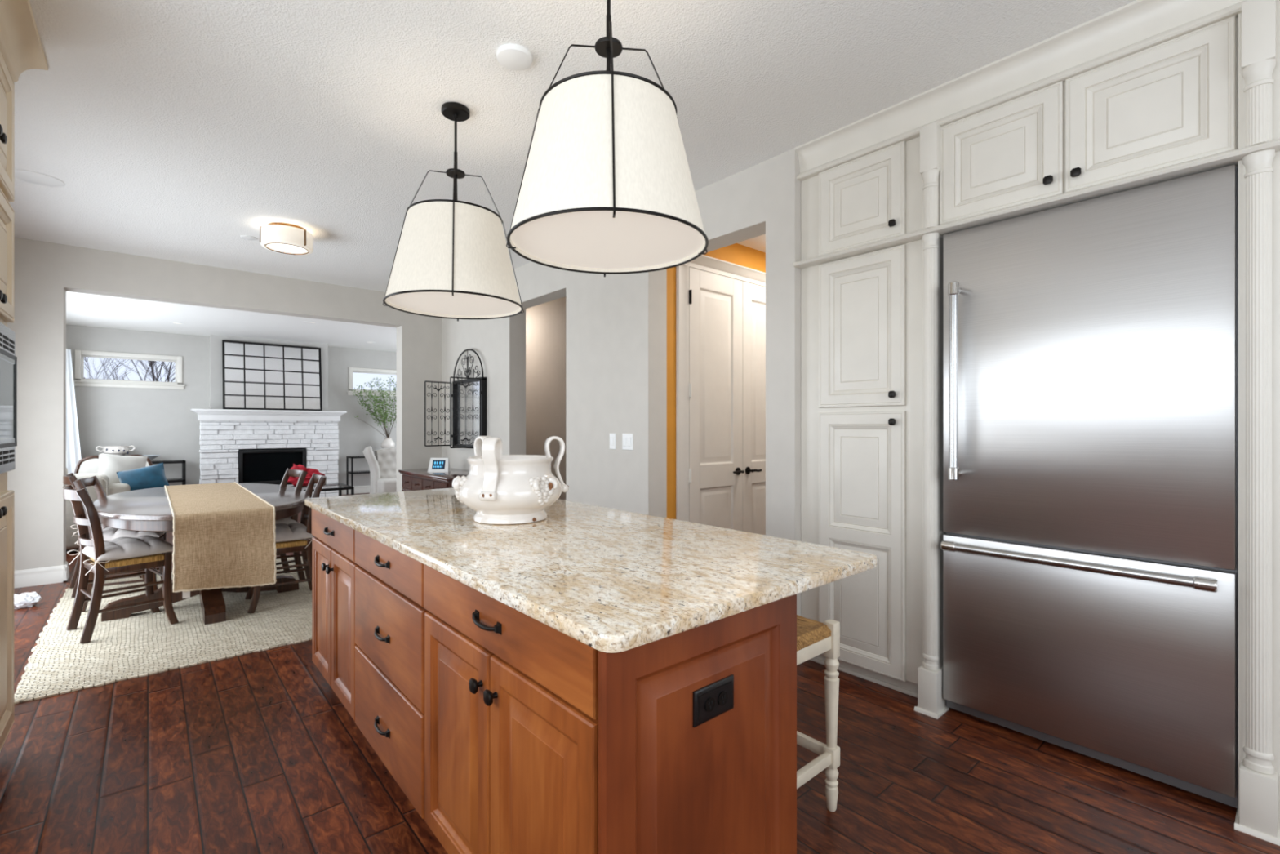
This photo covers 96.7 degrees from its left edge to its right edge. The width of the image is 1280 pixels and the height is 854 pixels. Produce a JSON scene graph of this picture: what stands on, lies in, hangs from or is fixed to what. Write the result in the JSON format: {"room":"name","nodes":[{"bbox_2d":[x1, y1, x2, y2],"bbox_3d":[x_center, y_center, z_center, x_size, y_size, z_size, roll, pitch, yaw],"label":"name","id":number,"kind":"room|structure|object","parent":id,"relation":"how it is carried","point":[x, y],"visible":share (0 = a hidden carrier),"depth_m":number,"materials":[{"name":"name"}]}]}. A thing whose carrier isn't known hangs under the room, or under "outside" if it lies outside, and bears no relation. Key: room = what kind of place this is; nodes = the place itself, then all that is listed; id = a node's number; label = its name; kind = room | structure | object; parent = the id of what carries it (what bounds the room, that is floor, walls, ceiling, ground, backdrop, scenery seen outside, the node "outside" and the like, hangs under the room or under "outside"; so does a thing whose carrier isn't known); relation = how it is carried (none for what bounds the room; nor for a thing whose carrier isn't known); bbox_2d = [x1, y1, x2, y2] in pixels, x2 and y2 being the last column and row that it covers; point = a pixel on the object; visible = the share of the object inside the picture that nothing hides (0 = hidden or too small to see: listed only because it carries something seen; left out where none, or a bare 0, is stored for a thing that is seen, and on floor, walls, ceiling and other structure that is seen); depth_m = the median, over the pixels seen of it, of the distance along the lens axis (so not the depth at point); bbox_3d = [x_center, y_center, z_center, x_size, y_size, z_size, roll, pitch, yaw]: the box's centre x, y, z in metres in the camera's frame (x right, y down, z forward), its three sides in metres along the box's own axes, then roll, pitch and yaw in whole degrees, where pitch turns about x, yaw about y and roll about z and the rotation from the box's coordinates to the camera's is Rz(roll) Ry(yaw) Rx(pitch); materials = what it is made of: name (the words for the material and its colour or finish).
{"room":"kitchen","nodes":[
{"label":"kitchen","id":0,"kind":"room"},
{"bbox_2d":[7,237,441,570],"bbox_3d":[-2.760,-0.114,6.439,6.550,2.747,0.190,0,0,-41],"label":"wall","id":1,"kind":"structure","parent":0,"point":[44,272],"depth_m":4.75,"materials":[{"name":"paint"}]},
{"bbox_2d":[13,560,69,588],"bbox_3d":[-3.770,1.192,5.551,3.660,0.135,0.210,0,0,-41],"label":"baseboard","id":2,"kind":"structure","parent":1,"relation":"attached to","point":[55,574],"depth_m":4.54,"materials":[{"name":"white paint"}]},
{"bbox_2d":[66,324,396,487],"bbox_3d":[-6.008,-0.114,10.194,6.550,2.747,0.440,0,0,-41],"label":"wall","id":3,"kind":"structure","parent":0,"point":[162,422],"depth_m":9.12,"materials":[{"name":"paint"}]},
{"bbox_2d":[73,350,185,389],"bbox_3d":[-7.818,-0.863,8.740,1.290,0.525,0.150,0,0,-41],"label":"window","id":4,"kind":"structure","parent":3,"relation":"in","point":[80,380],"depth_m":8.67,"materials":[{"name":"white paint"}]},
{"bbox_2d":[337,485,369,494],"bbox_3d":[-6.154,1.192,10.133,6.050,0.135,0.020,0,0,-41],"label":"baseboard","id":5,"kind":"structure","parent":3,"relation":"attached to","point":[358,489],"depth_m":10.83,"materials":[{"name":"white paint"}]},
{"bbox_2d":[346,367,396,396],"bbox_3d":[-5.056,-0.863,11.130,1.255,0.525,0.150,0,0,-41],"label":"window","id":6,"kind":"structure","parent":3,"relation":"in","point":[351,370],"depth_m":10.92,"materials":[{"name":"white paint"}]},
{"bbox_2d":[525,296,565,499],"bbox_3d":[-0.760,-0.114,5.729,0.775,2.747,3.500,0,0,-41],"label":"wall","id":7,"kind":"structure","parent":0,"point":[545,322],"depth_m":6.54,"materials":[{"name":"beige paint"}]},
{"bbox_2d":[8,0,1136,351],"bbox_3d":[-1.421,-1.537,4.853,6.600,0.100,14.600,0,0,-41],"label":"ceiling","id":8,"kind":"structure","parent":0,"point":[180,131],"depth_m":2.56,"materials":[{"name":"white paint"}]},
{"bbox_2d":[13,169,64,186],"bbox_3d":[-3.603,-1.484,3.401,0.232,0.006,0.232,0,0,-41],"label":"ceiling speaker","id":9,"kind":"object","parent":8,"relation":"attached to","point":[29,176],"visible":0.86,"depth_m":3.39,"materials":[{"name":"white plastic"}]},
{"bbox_2d":[240,235,257,240],"bbox_3d":[-3.072,-1.484,4.469,0.112,0.006,0.112,0,0,-41],"label":"ceiling disc","id":10,"kind":"object","parent":8,"relation":"attached to","point":[244,237],"visible":1,"depth_m":4.46,"materials":[{"name":"white plastic"}]},
{"bbox_2d":[259,222,313,255],"bbox_3d":[-2.643,-1.409,4.259,0.342,0.157,0.336,0,0,-41],"label":"flush ceiling light","id":11,"kind":"object","parent":8,"relation":"attached to","point":[277,237],"visible":1,"depth_m":4.16,"materials":[{"name":"white fabric"}]},
{"bbox_2d":[304,320,317,323],"bbox_3d":[-4.662,-1.484,8.065,0.164,0.006,0.164,0,0,-41],"label":"recessed light","id":12,"kind":"object","parent":8,"relation":"in","point":[308,322],"visible":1,"depth_m":8.05,"materials":[{"name":"white plastic"}]},
{"bbox_2d":[382,102,524,321],"bbox_3d":[-0.864,-1.018,2.664,0.622,0.937,0.622,0,0,-41],"label":"pendant light","id":13,"kind":"object","parent":8,"relation":"hanging from","point":[452,260],"visible":1,"depth_m":2.47,"materials":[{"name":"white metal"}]},
{"bbox_2d":[386,291,520,315],"bbox_3d":[-0.864,-0.579,2.664,0.598,0.004,0.598,0,0,-41],"label":"diffuser","id":14,"kind":"object","parent":13,"relation":"attached to","point":[418,303],"depth_m":2.65,"materials":[{"name":"white fabric"}]},
{"bbox_2d":[496,43,533,71],"bbox_3d":[-0.502,-1.473,2.277,0.144,0.028,0.144,0,0,-41],"label":"smoke detector","id":15,"kind":"object","parent":8,"relation":"attached to","point":[515,57],"visible":1,"depth_m":2.25,"materials":[{"name":"white plastic"}]},
{"bbox_2d":[506,0,708,276],"bbox_3d":[-0.098,-1.018,1.780,0.622,0.937,0.622,0,0,-41],"label":"pendant light","id":16,"kind":"object","parent":8,"relation":"hanging from","point":[606,187],"visible":1,"depth_m":1.58,"materials":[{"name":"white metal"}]},
{"bbox_2d":[511,210,704,269],"bbox_3d":[-0.098,-0.579,1.780,0.598,0.004,0.598,0,0,-41],"label":"diffuser","id":17,"kind":"object","parent":16,"relation":"attached to","point":[589,239],"depth_m":1.75,"materials":[{"name":"white fabric"}]},
{"bbox_2d":[441,148,800,615],"bbox_3d":[-0.539,-0.114,5.170,0.730,2.747,5.015,0,0,-41],"label":"wall","id":18,"kind":"structure","parent":0,"point":[616,324],"depth_m":4.04,"materials":[{"name":"paint"}]},
{"bbox_2d":[424,380,453,446],"bbox_3d":[-2.191,-0.143,6.200,0.026,0.703,0.327,0,0,44],"label":"shutter","id":19,"kind":"object","parent":18,"relation":"attached to","point":[425,381],"depth_m":6.16,"materials":[{"name":"metal"}]},
{"bbox_2d":[424,348,486,448],"bbox_3d":[-1.942,-0.301,5.949,0.374,1.052,0.754,0,0,-41],"label":"wall mirror","id":20,"kind":"object","parent":18,"relation":"attached to","point":[468,395],"visible":0.98,"depth_m":6.02,"materials":[{"name":"metal"}]},
{"bbox_2d":[449,376,482,448],"bbox_3d":[-1.727,-0.143,5.663,0.326,0.703,0.025,0,0,-38],"label":"shutter","id":21,"kind":"object","parent":18,"relation":"attached to","point":[480,379],"depth_m":5.66,"materials":[{"name":"metal"}]},
{"bbox_2d":[609,433,616,448],"bbox_3d":[-0.205,0.106,4.219,0.010,0.118,0.075,0,0,-41],"label":"wall switch","id":22,"kind":"object","parent":18,"relation":"attached to","point":[612,436],"visible":1,"depth_m":4.21,"materials":[{"name":"white plastic"}]},
{"bbox_2d":[622,433,633,449],"bbox_3d":[-0.091,0.106,4.087,0.010,0.118,0.120,0,0,-41],"label":"wall switch","id":23,"kind":"object","parent":18,"relation":"attached to","point":[627,438],"visible":1,"depth_m":4.08,"materials":[{"name":"white plastic"}]},
{"bbox_2d":[0,492,1279,853],"bbox_3d":[-1.421,1.290,4.853,6.600,0.060,14.600,0,0,-41],"label":"floor","id":24,"kind":"structure","parent":0,"point":[252,753],"depth_m":2.01,"materials":[{"name":"brown wood"}]},
{"bbox_2d":[0,48,13,751],"bbox_3d":[-2.412,-0.070,1.706,0.674,2.660,0.937,0,0,-41],"label":"tall cabinet","id":25,"kind":"object","parent":24,"relation":"on","point":[6,83],"visible":0.98,"depth_m":2.16,"materials":[{"name":"beige paint"}]},
{"bbox_2d":[0,322,17,473],"bbox_3d":[-2.362,-0.104,1.760,0.490,0.544,0.892,0,0,-41],"label":"microwave","id":26,"kind":"object","parent":25,"relation":"in","point":[8,360],"visible":1,"depth_m":2.12,"materials":[{"name":"metal"}]},
{"bbox_2d":[0,0,48,82],"bbox_3d":[-2.334,-1.433,1.772,0.588,0.107,1.035,0,0,-41],"label":"trim","id":27,"kind":"structure","parent":25,"relation":"attached to","point":[20,44],"depth_m":2.12,"materials":[{"name":"beige paint"}]},
{"bbox_2d":[13,591,42,608],"bbox_3d":[-4.309,1.214,3.984,0.172,0.111,0.133,0,0,-41],"label":"crumpled paper","id":28,"kind":"object","parent":24,"relation":"on","point":[27,599],"visible":0.8,"depth_m":3.96,"materials":[{"name":"white paper"}]},
{"bbox_2d":[66,467,130,549],"bbox_3d":[-6.181,0.840,6.289,0.920,0.760,1.700,0,0,-41],"label":"armchair","id":29,"kind":"object","parent":24,"relation":"on","point":[113,488],"visible":0.12,"depth_m":5.73,"materials":[{"name":"fabric"}]},
{"bbox_2d":[97,453,147,484],"bbox_3d":[-5.723,0.485,6.288,0.426,0.410,0.251,0,0,-41],"label":"sofa pillow","id":30,"kind":"object","parent":29,"relation":"on","point":[108,464],"visible":0.54,"depth_m":6.19,"materials":[{"name":"white fabric"}]},
{"bbox_2d":[115,462,168,490],"bbox_3d":[-5.339,0.570,6.118,0.438,0.358,0.190,0,0,-41],"label":"throw pillow","id":31,"kind":"object","parent":29,"relation":"on","point":[152,476],"visible":0.8,"depth_m":6.08,"materials":[{"name":"teal fabric"}]},
{"bbox_2d":[73,453,152,473],"bbox_3d":[-6.929,0.817,7.506,0.980,0.887,0.580,0,0,-41],"label":"settee","id":32,"kind":"object","parent":24,"relation":"on","point":[87,464],"visible":0.19,"depth_m":7.47,"materials":[{"name":"white fabric"}]},
{"bbox_2d":[13,555,311,703],"bbox_3d":[-2.895,1.254,4.207,2.122,0.012,2.536,0,0,-41],"label":"area rug","id":33,"kind":"object","parent":24,"relation":"on","point":[143,643],"visible":0.45,"depth_m":3.34,"materials":[{"name":"carpet"}]},
{"bbox_2d":[62,472,144,597],"bbox_3d":[-4.140,0.801,4.425,0.452,0.893,0.489,0,0,43],"label":"dining chair","id":34,"kind":"object","parent":33,"relation":"on","point":[68,479],"visible":0.09,"depth_m":4.32,"materials":[{"name":"brown wood"}]},
{"bbox_2d":[72,475,166,611],"bbox_3d":[-3.715,0.801,4.095,0.489,0.893,0.452,0,0,-32],"label":"dining chair","id":35,"kind":"object","parent":33,"relation":"on","point":[108,533],"visible":0.34,"depth_m":3.98,"materials":[{"name":"brown wood"}]},
{"bbox_2d":[90,526,165,541],"bbox_3d":[-3.675,0.749,4.119,0.376,0.099,0.452,0,0,-32],"label":"seat cushion","id":36,"kind":"object","parent":35,"relation":"on","point":[108,533],"depth_m":3.96,"materials":[{"name":"grey fabric"}]},
{"bbox_2d":[62,484,178,643],"bbox_3d":[-3.245,0.801,3.545,0.452,0.893,0.489,0,0,36],"label":"dining chair","id":37,"kind":"object","parent":33,"relation":"on","point":[100,557],"visible":0.99,"depth_m":3.48,"materials":[{"name":"brown wood"}]},
{"bbox_2d":[82,534,173,560],"bbox_3d":[-3.218,0.749,3.583,0.452,0.099,0.376,0,0,36],"label":"seat cushion","id":38,"kind":"object","parent":37,"relation":"on","point":[145,547],"depth_m":3.48,"materials":[{"name":"grey fabric"}]},
{"bbox_2d":[93,483,310,624],"bbox_3d":[-3.201,0.878,4.213,1.240,0.740,2.160,0,0,-41],"label":"dining table","id":39,"kind":"object","parent":33,"relation":"on","point":[148,509],"visible":0.43,"depth_m":3.77,"materials":[{"name":"brown wood"}]},
{"bbox_2d":[164,481,276,598],"bbox_3d":[-3.154,0.740,4.189,0.501,0.490,2.198,0,0,-41],"label":"table runner","id":40,"kind":"object","parent":39,"relation":"on","point":[224,533],"visible":1,"depth_m":3.44,"materials":[{"name":"beige fabric"}]},
{"bbox_2d":[244,473,326,613],"bbox_3d":[-2.546,0.801,4.107,0.489,0.893,0.452,0,0,-37],"label":"dining chair","id":41,"kind":"object","parent":33,"relation":"on","point":[292,537],"visible":0.64,"depth_m":4.01,"materials":[{"name":"brown wood"}]},
{"bbox_2d":[275,522,313,542],"bbox_3d":[-2.583,0.749,4.079,0.376,0.099,0.452,0,0,-37],"label":"seat cushion","id":42,"kind":"object","parent":41,"relation":"on","point":[302,531],"depth_m":3.99,"materials":[{"name":"grey fabric"}]},
{"bbox_2d":[275,468,307,579],"bbox_3d":[-3.012,0.801,4.622,0.452,0.893,0.489,0,0,41],"label":"dining chair","id":43,"kind":"object","parent":33,"relation":"on","point":[301,474],"visible":0.14,"depth_m":4.63,"materials":[{"name":"brown wood"}]},
{"bbox_2d":[275,516,297,524],"bbox_3d":[-3.043,0.749,4.587,0.452,0.099,0.376,0,0,41],"label":"seat cushion","id":44,"kind":"object","parent":43,"relation":"on","point":[289,520],"depth_m":4.54,"materials":[{"name":"grey fabric"}]},
{"bbox_2d":[151,459,186,484],"bbox_3d":[-7.557,0.888,8.602,1.065,0.743,0.340,0,0,-41],"label":"console table","id":45,"kind":"object","parent":24,"relation":"on","point":[183,479],"visible":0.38,"depth_m":8.81,"materials":[{"name":"metal"}]},
{"bbox_2d":[95,444,135,455],"bbox_3d":[-7.763,0.396,8.424,0.323,0.242,0.304,0,0,2],"label":"bowl","id":46,"kind":"object","parent":45,"relation":"on","point":[113,450],"visible":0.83,"depth_m":8.34,"materials":[{"name":"ceramic"}]},
{"bbox_2d":[142,454,159,460],"bbox_3d":[-7.493,0.473,8.632,0.324,0.088,0.324,0,0,-41],"label":"bowl","id":47,"kind":"object","parent":45,"relation":"on","point":[151,457],"visible":0.38,"depth_m":8.63,"materials":[{"name":"grey ceramic"}]},
{"bbox_2d":[191,408,346,497],"bbox_3d":[-6.156,0.490,9.554,2.170,1.540,0.334,0,0,-41],"label":"fireplace","id":48,"kind":"object","parent":24,"relation":"on","point":[307,438],"visible":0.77,"depth_m":9.43,"materials":[{"name":"brick"}]},
{"bbox_2d":[222,339,322,410],"bbox_3d":[-6.188,-0.846,9.628,1.419,1.125,0.150,0,0,-41],"label":"mirror","id":49,"kind":"object","parent":48,"relation":"on","point":[255,375],"visible":0.89,"depth_m":9.60,"materials":[{"name":"mirror"}]},
{"bbox_2d":[289,483,354,495],"bbox_3d":[-4.469,1.041,7.902,0.740,0.438,0.700,0,0,-41],"label":"coffee table","id":50,"kind":"object","parent":24,"relation":"on","point":[340,488],"visible":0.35,"depth_m":7.88,"materials":[{"name":"metal"}]},
{"bbox_2d":[287,463,324,486],"bbox_3d":[-4.576,0.652,7.769,0.468,0.324,0.377,0,0,-41],"label":"cloth","id":51,"kind":"object","parent":50,"relation":"on","point":[293,480],"visible":0.48,"depth_m":7.66,"materials":[{"name":"red fabric"}]},
{"bbox_2d":[346,455,369,494],"bbox_3d":[-4.997,0.898,10.783,0.950,0.723,0.350,0,0,-41],"label":"shelf","id":52,"kind":"object","parent":24,"relation":"on","point":[352,472],"visible":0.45,"depth_m":10.47,"materials":[{"name":"metal"}]},
{"bbox_2d":[351,375,396,448],"bbox_3d":[-4.834,-0.223,10.788,1.137,1.515,0.467,0,0,-41],"label":"vase","id":53,"kind":"object","parent":52,"relation":"on","point":[388,442],"visible":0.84,"depth_m":10.78,"materials":[{"name":"white ceramic"}]},
{"bbox_2d":[362,446,396,493],"bbox_3d":[-3.952,0.785,9.461,1.102,0.950,0.642,0,0,-41],"label":"chair","id":54,"kind":"object","parent":24,"relation":"on","point":[382,464],"visible":0.44,"depth_m":9.30,"materials":[{"name":"grey fabric"}]},
{"bbox_2d":[398,467,469,491],"bbox_3d":[-1.992,0.863,5.866,0.554,0.795,1.320,0,0,-41],"label":"buffet","id":55,"kind":"object","parent":24,"relation":"on","point":[415,479],"visible":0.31,"depth_m":5.74,"materials":[{"name":"brown wood"}]},
{"bbox_2d":[427,457,450,471],"bbox_3d":[-2.094,0.393,5.932,0.210,0.144,0.090,0,0,-3],"label":"display panel","id":56,"kind":"object","parent":55,"relation":"on","point":[436,464],"visible":1,"depth_m":5.91,"materials":[{"name":"white plastic"}]},
{"bbox_2d":[311,508,796,853],"bbox_3d":[-0.627,0.824,2.095,0.621,0.873,2.402,0,0,-41],"label":"kitchen island","id":57,"kind":"object","parent":24,"relation":"on","point":[505,731],"visible":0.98,"depth_m":1.30,"materials":[{"name":"brown wood"}]},
{"bbox_2d":[304,487,877,653],"bbox_3d":[-0.500,0.370,2.197,0.952,0.032,2.473,0,0,-41],"label":"island countertop","id":58,"kind":"structure","parent":57,"relation":"on","point":[608,580],"depth_m":1.50,"materials":[{"name":"stone"}]},
{"bbox_2d":[452,435,568,524],"bbox_3d":[-0.499,0.195,2.193,0.432,0.318,0.442,0,0,-41],"label":"tureen","id":59,"kind":"object","parent":58,"relation":"on","point":[501,489],"visible":1,"depth_m":2.05,"materials":[{"name":"white ceramic"}]},
{"bbox_2d":[704,697,715,711],"bbox_3d":[0.145,0.574,1.177,0.029,0.029,0.004,0,0,-41],"label":"socket","id":60,"kind":"object","parent":57,"relation":"attached to","point":[709,702],"depth_m":1.18,"materials":[{"name":"black plastic"}]},
{"bbox_2d":[693,674,733,727],"bbox_3d":[0.156,0.574,1.195,0.124,0.072,0.009,0,0,-41],"label":"receptacle","id":61,"kind":"object","parent":57,"relation":"attached to","point":[713,695],"depth_m":1.19,"materials":[{"name":"black plastic"}]},
{"bbox_2d":[717,690,727,705],"bbox_3d":[0.175,0.574,1.203,0.029,0.029,0.004,0,0,-41],"label":"socket","id":62,"kind":"object","parent":57,"relation":"attached to","point":[722,695],"depth_m":1.20,"materials":[{"name":"black plastic"}]},
{"bbox_2d":[796,614,839,811],"bbox_3d":[0.389,0.950,1.893,0.393,0.620,0.392,0,0,-41],"label":"bar stool","id":63,"kind":"object","parent":24,"relation":"on","point":[814,637],"visible":0.1,"depth_m":1.86,"materials":[{"name":"beige paint"}]},
{"bbox_2d":[800,136,921,697],"bbox_3d":[1.296,-0.033,3.016,0.674,2.586,0.640,0,0,-41],"label":"pantry cabinet","id":64,"kind":"object","parent":24,"relation":"on","point":[861,314],"visible":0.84,"depth_m":2.77,"materials":[{"name":"paint"}]},
{"bbox_2d":[914,121,948,719],"bbox_3d":[1.411,-0.036,2.630,0.424,2.592,0.100,0,0,-41],"label":"pilaster","id":65,"kind":"object","parent":24,"relation":"on","point":[931,701],"visible":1,"depth_m":2.51,"materials":[{"name":"paint"}]},
{"bbox_2d":[940,164,1238,808],"bbox_3d":[1.834,0.198,2.346,0.716,2.092,0.892,0,0,-41],"label":"refrigerator","id":66,"kind":"object","parent":24,"relation":"on","point":[1089,545],"visible":1,"depth_m":2.08,"materials":[{"name":"grey metal"}]},
{"bbox_2d":[1234,0,1279,845],"bbox_3d":[2.056,-0.036,1.885,0.424,2.592,0.100,0,0,-41],"label":"pilaster","id":67,"kind":"object","parent":24,"relation":"on","point":[1258,811],"visible":1,"depth_m":1.77,"materials":[{"name":"paint"}]},
{"bbox_2d":[666,243,765,519],"bbox_3d":[1.116,-0.114,4.965,2.615,2.747,0.110,0,0,-41],"label":"wall","id":68,"kind":"structure","parent":0,"point":[737,254],"depth_m":4.14,"materials":[{"name":"paint"}]},
{"bbox_2d":[688,266,744,530],"bbox_3d":[0.607,0.035,4.386,0.620,2.430,0.100,0,0,-41],"label":"door","id":69,"kind":"structure","parent":68,"relation":"in","point":[715,300],"depth_m":4.39,"materials":[{"name":"paint"}]},
{"bbox_2d":[675,254,765,521],"bbox_3d":[0.838,-0.009,4.595,1.480,2.537,0.083,0,0,-41],"label":"trim","id":70,"kind":"structure","parent":68,"relation":"attached to","point":[704,263],"depth_m":4.18,"materials":[{"name":"paint"}]},
{"bbox_2d":[742,281,765,534],"bbox_3d":[1.079,0.035,4.794,0.620,2.430,0.100,0,0,-41],"label":"door","id":71,"kind":"structure","parent":68,"relation":"in","point":[753,296],"depth_m":4.71,"materials":[{"name":"paint"}]},
{"bbox_3d":[-3.783,-0.113,2.677,0.120,2.747,14.400,0,0,-41],"label":"wall","id":72,"kind":"structure","parent":0,"visible":0},
{"bbox_2d":[66,348,81,473],"bbox_3d":[-7.997,0.070,7.976,0.340,2.320,0.080,0,0,-41],"label":"curtain","id":73,"kind":"object","parent":72,"relation":"hanging from","point":[73,442],"visible":0.33,"depth_m":7.99,"materials":[{"name":"white fabric"}]},
{"label":"outside","id":74,"kind":"structure","parent":0,"visible":0},
{"bbox_2d":[84,356,174,382],"bbox_3d":[-11.205,-0.938,12.743,4.705,5.014,2.567,0,0,1],"label":"bare tree","id":75,"kind":"object","parent":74,"point":[151,362],"visible":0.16,"depth_m":12.44,"materials":[{"name":"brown plant"}]},
{"bbox_3d":[1.992,-0.113,2.817,0.100,2.747,1.855,0,0,-41],"label":"wall niche","id":76,"kind":"object","parent":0,"visible":0},
{"bbox_2d":[939,15,1238,225],"bbox_3d":[1.853,-1.104,2.372,0.674,0.444,0.910,0,0,-41],"label":"upper cabinet","id":77,"kind":"object","parent":76,"relation":"attached to","point":[1175,101],"visible":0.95,"depth_m":2.09,"materials":[{"name":"paint"}]},
{"bbox_2d":[794,0,1249,181],"bbox_3d":[1.433,-1.407,2.400,0.093,0.161,1.755,0,0,-41],"label":"trim","id":78,"kind":"structure","parent":77,"relation":"attached to","point":[1136,26],"depth_m":2.26,"materials":[{"name":"paint"}]},
{"bbox_2d":[792,138,1279,269],"bbox_3d":[1.427,-0.866,2.395,0.108,0.028,1.755,0,0,-41],"label":"trim","id":79,"kind":"structure","parent":77,"relation":"attached to","point":[1231,157],"depth_m":2.15,"materials":[{"name":"paint"}]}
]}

